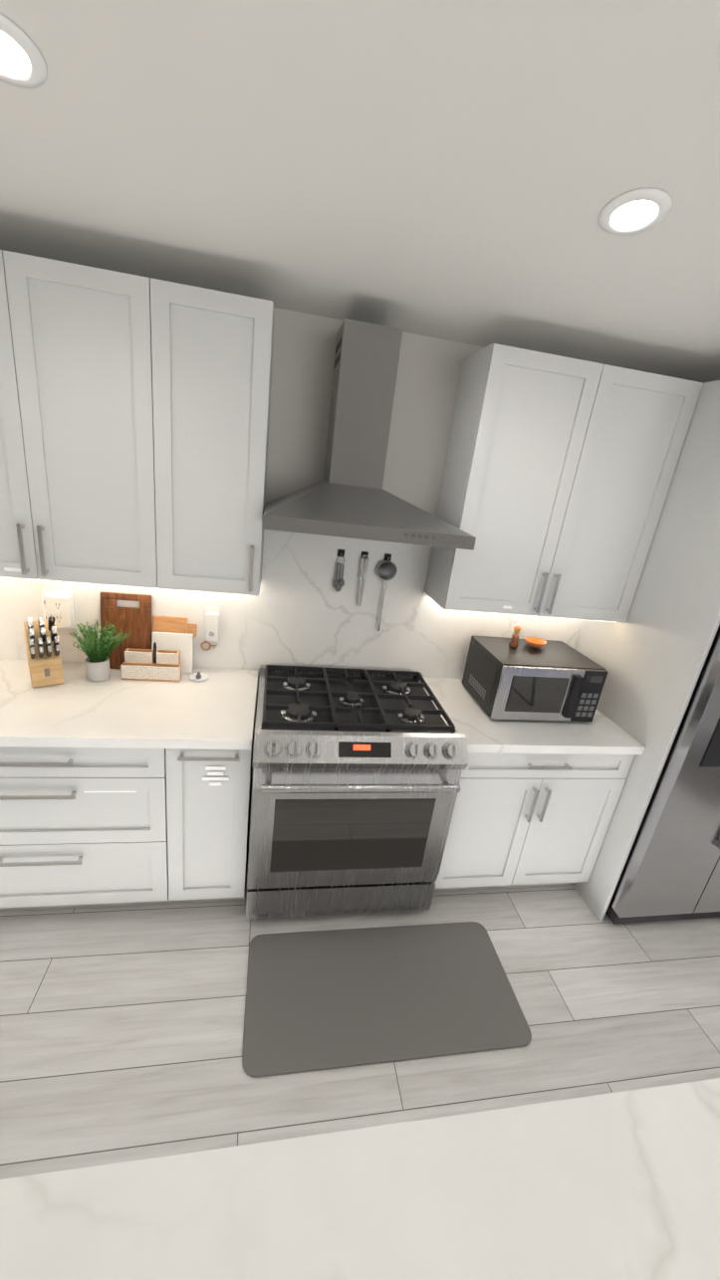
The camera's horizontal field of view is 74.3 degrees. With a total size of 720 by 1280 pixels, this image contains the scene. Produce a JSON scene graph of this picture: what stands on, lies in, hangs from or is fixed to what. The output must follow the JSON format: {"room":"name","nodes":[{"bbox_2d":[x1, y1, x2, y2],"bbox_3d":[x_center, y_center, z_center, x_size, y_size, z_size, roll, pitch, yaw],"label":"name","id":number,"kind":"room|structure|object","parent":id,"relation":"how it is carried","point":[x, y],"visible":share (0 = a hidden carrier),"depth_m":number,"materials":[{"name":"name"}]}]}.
{"room":"kitchen","nodes":[
{"label":"kitchen","id":0,"kind":"room"},
{"bbox_2d":[0,825,719,1179],"bbox_3d":[-0.610,2.128,-0.405,9.800,0.060,6.850,3,20,-11],"label":"floor","id":1,"kind":"structure","parent":0,"point":[121,1032],"depth_m":1.71,"materials":[{"name":"grey wood"}]},
{"bbox_2d":[0,748,171,911],"bbox_3d":[-1.259,0.653,2.079,0.907,0.874,0.617,3,20,-11],"label":"base cabinet","id":2,"kind":"object","parent":1,"relation":"on","point":[115,790],"depth_m":1.81,"materials":[{"name":"grey paint"}]},
{"bbox_2d":[0,656,258,752],"bbox_3d":[-1.634,0.208,1.816,2.418,0.038,0.633,3,20,-11],"label":"countertop","id":3,"kind":"structure","parent":2,"relation":"on","point":[218,711],"depth_m":1.84,"materials":[{"name":"white stone"}]},
{"bbox_2d":[23,614,63,687],"bbox_3d":[-1.302,0.013,1.950,0.108,0.315,0.328,-8,24,-36],"label":"knife block","id":4,"kind":"object","parent":3,"relation":"on","point":[44,656],"visible":1,"depth_m":1.90,"materials":[{"name":"brown wood"}]},
{"bbox_2d":[69,619,130,681],"bbox_3d":[-1.099,0.054,1.992,0.241,0.258,0.232,3,20,-11],"label":"herb plant","id":5,"kind":"object","parent":3,"relation":"on","point":[96,650],"visible":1,"depth_m":2.00,"materials":[{"name":"green plant"}]},
{"bbox_2d":[100,591,151,668],"bbox_3d":[-1.046,-0.036,2.131,0.208,0.346,0.061,3,20,-11],"label":"cutting board","id":6,"kind":"object","parent":3,"relation":"on","point":[135,623],"visible":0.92,"depth_m":2.11,"materials":[{"name":"brown wood"}]},
{"bbox_2d":[120,641,181,681],"bbox_3d":[-0.916,0.092,2.098,0.240,0.161,0.078,3,20,-11],"label":"organizer","id":7,"kind":"object","parent":3,"relation":"on","point":[149,665],"visible":1,"depth_m":2.09,"materials":[{"name":"brown wood"}]},
{"bbox_2d":[151,632,193,673],"bbox_3d":[-0.857,0.059,2.171,0.175,0.187,0.035,3,20,-11],"label":"marble cutting board","id":8,"kind":"object","parent":3,"relation":"on","point":[182,643],"visible":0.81,"depth_m":2.16,"materials":[{"name":"white stone"}]},
{"bbox_2d":[152,615,197,637],"bbox_3d":[-0.855,0.018,2.190,0.190,0.251,0.051,3,20,-11],"label":"cutting board","id":9,"kind":"object","parent":3,"relation":"on","point":[170,624],"visible":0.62,"depth_m":2.16,"materials":[{"name":"brown wood"}]},
{"bbox_2d":[188,671,208,681],"bbox_3d":[-0.732,0.161,2.157,0.086,0.036,0.086,3,20,-11],"label":"dish","id":10,"kind":"object","parent":3,"relation":"on","point":[198,677],"visible":0.98,"depth_m":2.15,"materials":[{"name":"white ceramic"}]},
{"bbox_2d":[167,672,259,903],"bbox_3d":[-0.661,0.688,2.195,0.312,0.874,0.617,3,20,-11],"label":"base cabinet","id":11,"kind":"object","parent":1,"relation":"on","point":[209,790],"depth_m":1.90,"materials":[{"name":"grey paint"}]},
{"bbox_2d":[245,664,467,919],"bbox_3d":[-0.078,0.700,2.199,0.818,0.948,0.760,3,20,-11],"label":"range","id":12,"kind":"object","parent":1,"relation":"on","point":[355,787],"visible":1,"depth_m":1.92,"materials":[{"name":"silver metal"}]},
{"bbox_2d":[0,1077,719,1279],"bbox_3d":[-0.702,1.419,0.085,4.625,0.915,1.483,3,20,-11],"label":"kitchen island","id":13,"kind":"object","parent":1,"relation":"on","point":[621,1185],"visible":1,"depth_m":0.68,"materials":[{"name":"white stone"}]},
{"bbox_2d":[241,921,531,1077],"bbox_3d":[0.091,1.361,1.867,1.050,0.013,0.500,3,20,-11],"label":"area rug","id":14,"kind":"object","parent":1,"relation":"on","point":[317,1000],"visible":1,"depth_m":1.82,"materials":[{"name":"grey"}]},
{"bbox_2d":[433,752,634,891],"bbox_3d":[0.719,0.768,2.463,0.836,0.874,0.617,3,20,-11],"label":"base cabinet","id":15,"kind":"object","parent":1,"relation":"on","point":[519,819],"depth_m":2.17,"materials":[{"name":"grey paint"}]},
{"bbox_2d":[423,676,644,756],"bbox_3d":[0.778,0.348,2.284,0.836,0.038,0.633,3,20,-11],"label":"countertop","id":16,"kind":"structure","parent":15,"relation":"on","point":[600,737],"depth_m":2.08,"materials":[{"name":"white stone"}]},
{"bbox_2d":[461,635,608,721],"bbox_3d":[0.814,0.189,2.273,0.502,0.274,0.395,3,20,-11],"label":"microwave","id":17,"kind":"object","parent":16,"relation":"on","point":[549,680],"visible":1,"depth_m":2.12,"materials":[{"name":"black metal"}]},
{"bbox_2d":[508,626,521,647],"bbox_3d":[0.736,-0.018,2.244,0.043,0.104,0.044,3,20,-11],"label":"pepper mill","id":18,"kind":"object","parent":17,"relation":"on","point":[513,643],"visible":1,"depth_m":2.23,"materials":[{"name":"brown wood"}]},
{"bbox_2d":[524,636,546,647],"bbox_3d":[0.846,0.016,2.297,0.104,0.032,0.104,3,20,-11],"label":"bowl","id":19,"kind":"object","parent":17,"relation":"on","point":[534,642],"visible":1,"depth_m":2.31,"materials":[{"name":"orange wood"}]},
{"bbox_2d":[573,380,719,921],"bbox_3d":[1.716,0.144,2.309,0.985,2.380,0.779,3,20,-11],"label":"panel","id":20,"kind":"object","parent":1,"relation":"on","point":[649,655],"visible":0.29,"depth_m":2.01,"materials":[{"name":"grey paint"}]},
{"bbox_2d":[605,624,719,924],"bbox_3d":[1.688,0.437,2.366,0.925,1.781,0.815,3,20,-11],"label":"refrigerator","id":21,"kind":"object","parent":1,"relation":"on","point":[670,870],"visible":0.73,"depth_m":2.07,"materials":[{"name":"silver metal"}]},
{"bbox_2d":[0,0,719,382],"bbox_3d":[-0.212,-0.757,-1.463,9.850,1.328,6.900,3,20,-11],"label":"ceiling","id":22,"kind":"structure","parent":0,"point":[464,171],"depth_m":1.12,"materials":[{"name":"white paint"}]},
{"bbox_2d":[0,11,47,88],"bbox_3d":[-0.709,-1.161,0.931,0.154,0.032,0.154,20,23,31],"label":"recessed light","id":23,"kind":"object","parent":22,"relation":"in","point":[23,64],"depth_m":0.95,"materials":[{"name":"white plastic"}]},
{"bbox_2d":[598,187,671,235],"bbox_3d":[0.693,-1.080,1.203,0.154,0.032,0.154,20,23,31],"label":"recessed light","id":24,"kind":"object","parent":22,"relation":"in","point":[634,211],"depth_m":1.19,"materials":[{"name":"white plastic"}]},
{"bbox_2d":[255,307,483,715],"bbox_3d":[-0.897,-0.882,1.975,9.800,3.900,0.150,3,20,-11],"label":"wall","id":25,"kind":"structure","parent":0,"point":[427,375],"depth_m":2.01,"materials":[{"name":"grey paint"}]},
{"bbox_2d":[40,580,78,630],"bbox_3d":[-1.306,-0.165,2.033,0.140,0.273,0.076,3,20,-11],"label":"electrical outlet","id":26,"kind":"object","parent":25,"relation":"attached to","point":[60,606],"visible":0.9,"depth_m":2.05,"materials":[{"name":"white plastic"}]},
{"bbox_2d":[0,249,159,588],"bbox_3d":[-1.150,-0.747,1.728,0.825,1.008,0.318,3,20,-11],"label":"upper cabinet","id":27,"kind":"object","parent":25,"relation":"attached to","point":[134,415],"depth_m":1.60,"materials":[{"name":"grey paint"}]},
{"bbox_2d":[200,640,216,650],"bbox_3d":[-0.712,0.027,2.241,0.075,0.050,0.015,3,20,-11],"label":"ring","id":28,"kind":"object","parent":25,"relation":"hanging from","point":[202,643],"visible":0.98,"depth_m":2.24,"materials":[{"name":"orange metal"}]},
{"bbox_2d":[203,607,219,641],"bbox_3d":[-0.686,-0.072,2.192,0.073,0.154,0.045,3,20,-11],"label":"air freshener","id":29,"kind":"object","parent":25,"relation":"attached to","point":[211,622],"visible":1,"depth_m":2.18,"materials":[{"name":"white plastic"}]},
{"bbox_2d":[155,278,273,596],"bbox_3d":[-0.558,-0.712,1.842,0.383,1.008,0.318,3,20,-11],"label":"upper cabinet","id":30,"kind":"object","parent":25,"relation":"attached to","point":[214,348],"depth_m":1.68,"materials":[{"name":"grey paint"}]},
{"bbox_2d":[332,549,344,591],"bbox_3d":[-0.093,-0.321,2.201,0.053,0.192,0.041,3,20,-11],"label":"hanging utensil","id":31,"kind":"object","parent":25,"relation":"hanging from","point":[337,583],"depth_m":2.20,"materials":[{"name":"silver plastic"}]},
{"bbox_2d":[357,551,369,606],"bbox_3d":[0.011,-0.287,2.239,0.036,0.256,0.027,3,20,-11],"label":"hanging utensil","id":32,"kind":"object","parent":25,"relation":"hanging from","point":[364,554],"depth_m":2.22,"materials":[{"name":"silver metal"}]},
{"bbox_2d":[262,318,475,550],"bbox_3d":[0.050,-0.779,1.805,0.774,0.724,0.494,3,20,-11],"label":"range hood","id":33,"kind":"object","parent":25,"relation":"attached to","point":[347,497],"visible":1,"depth_m":1.76,"materials":[{"name":"silver metal"}]},
{"bbox_2d":[377,553,396,631],"bbox_3d":[0.113,-0.221,2.271,0.096,0.376,0.047,3,20,-11],"label":"hanging utensil","id":34,"kind":"object","parent":25,"relation":"hanging from","point":[386,569],"depth_m":2.22,"materials":[{"name":"silver metal"}]},
{"bbox_2d":[424,343,702,623],"bbox_3d":[0.839,-0.623,2.100,0.896,1.014,0.348,3,20,-11],"label":"upper cabinet","id":35,"kind":"object","parent":25,"relation":"attached to","point":[557,474],"visible":1,"depth_m":1.95,"materials":[{"name":"grey paint"}]}
]}

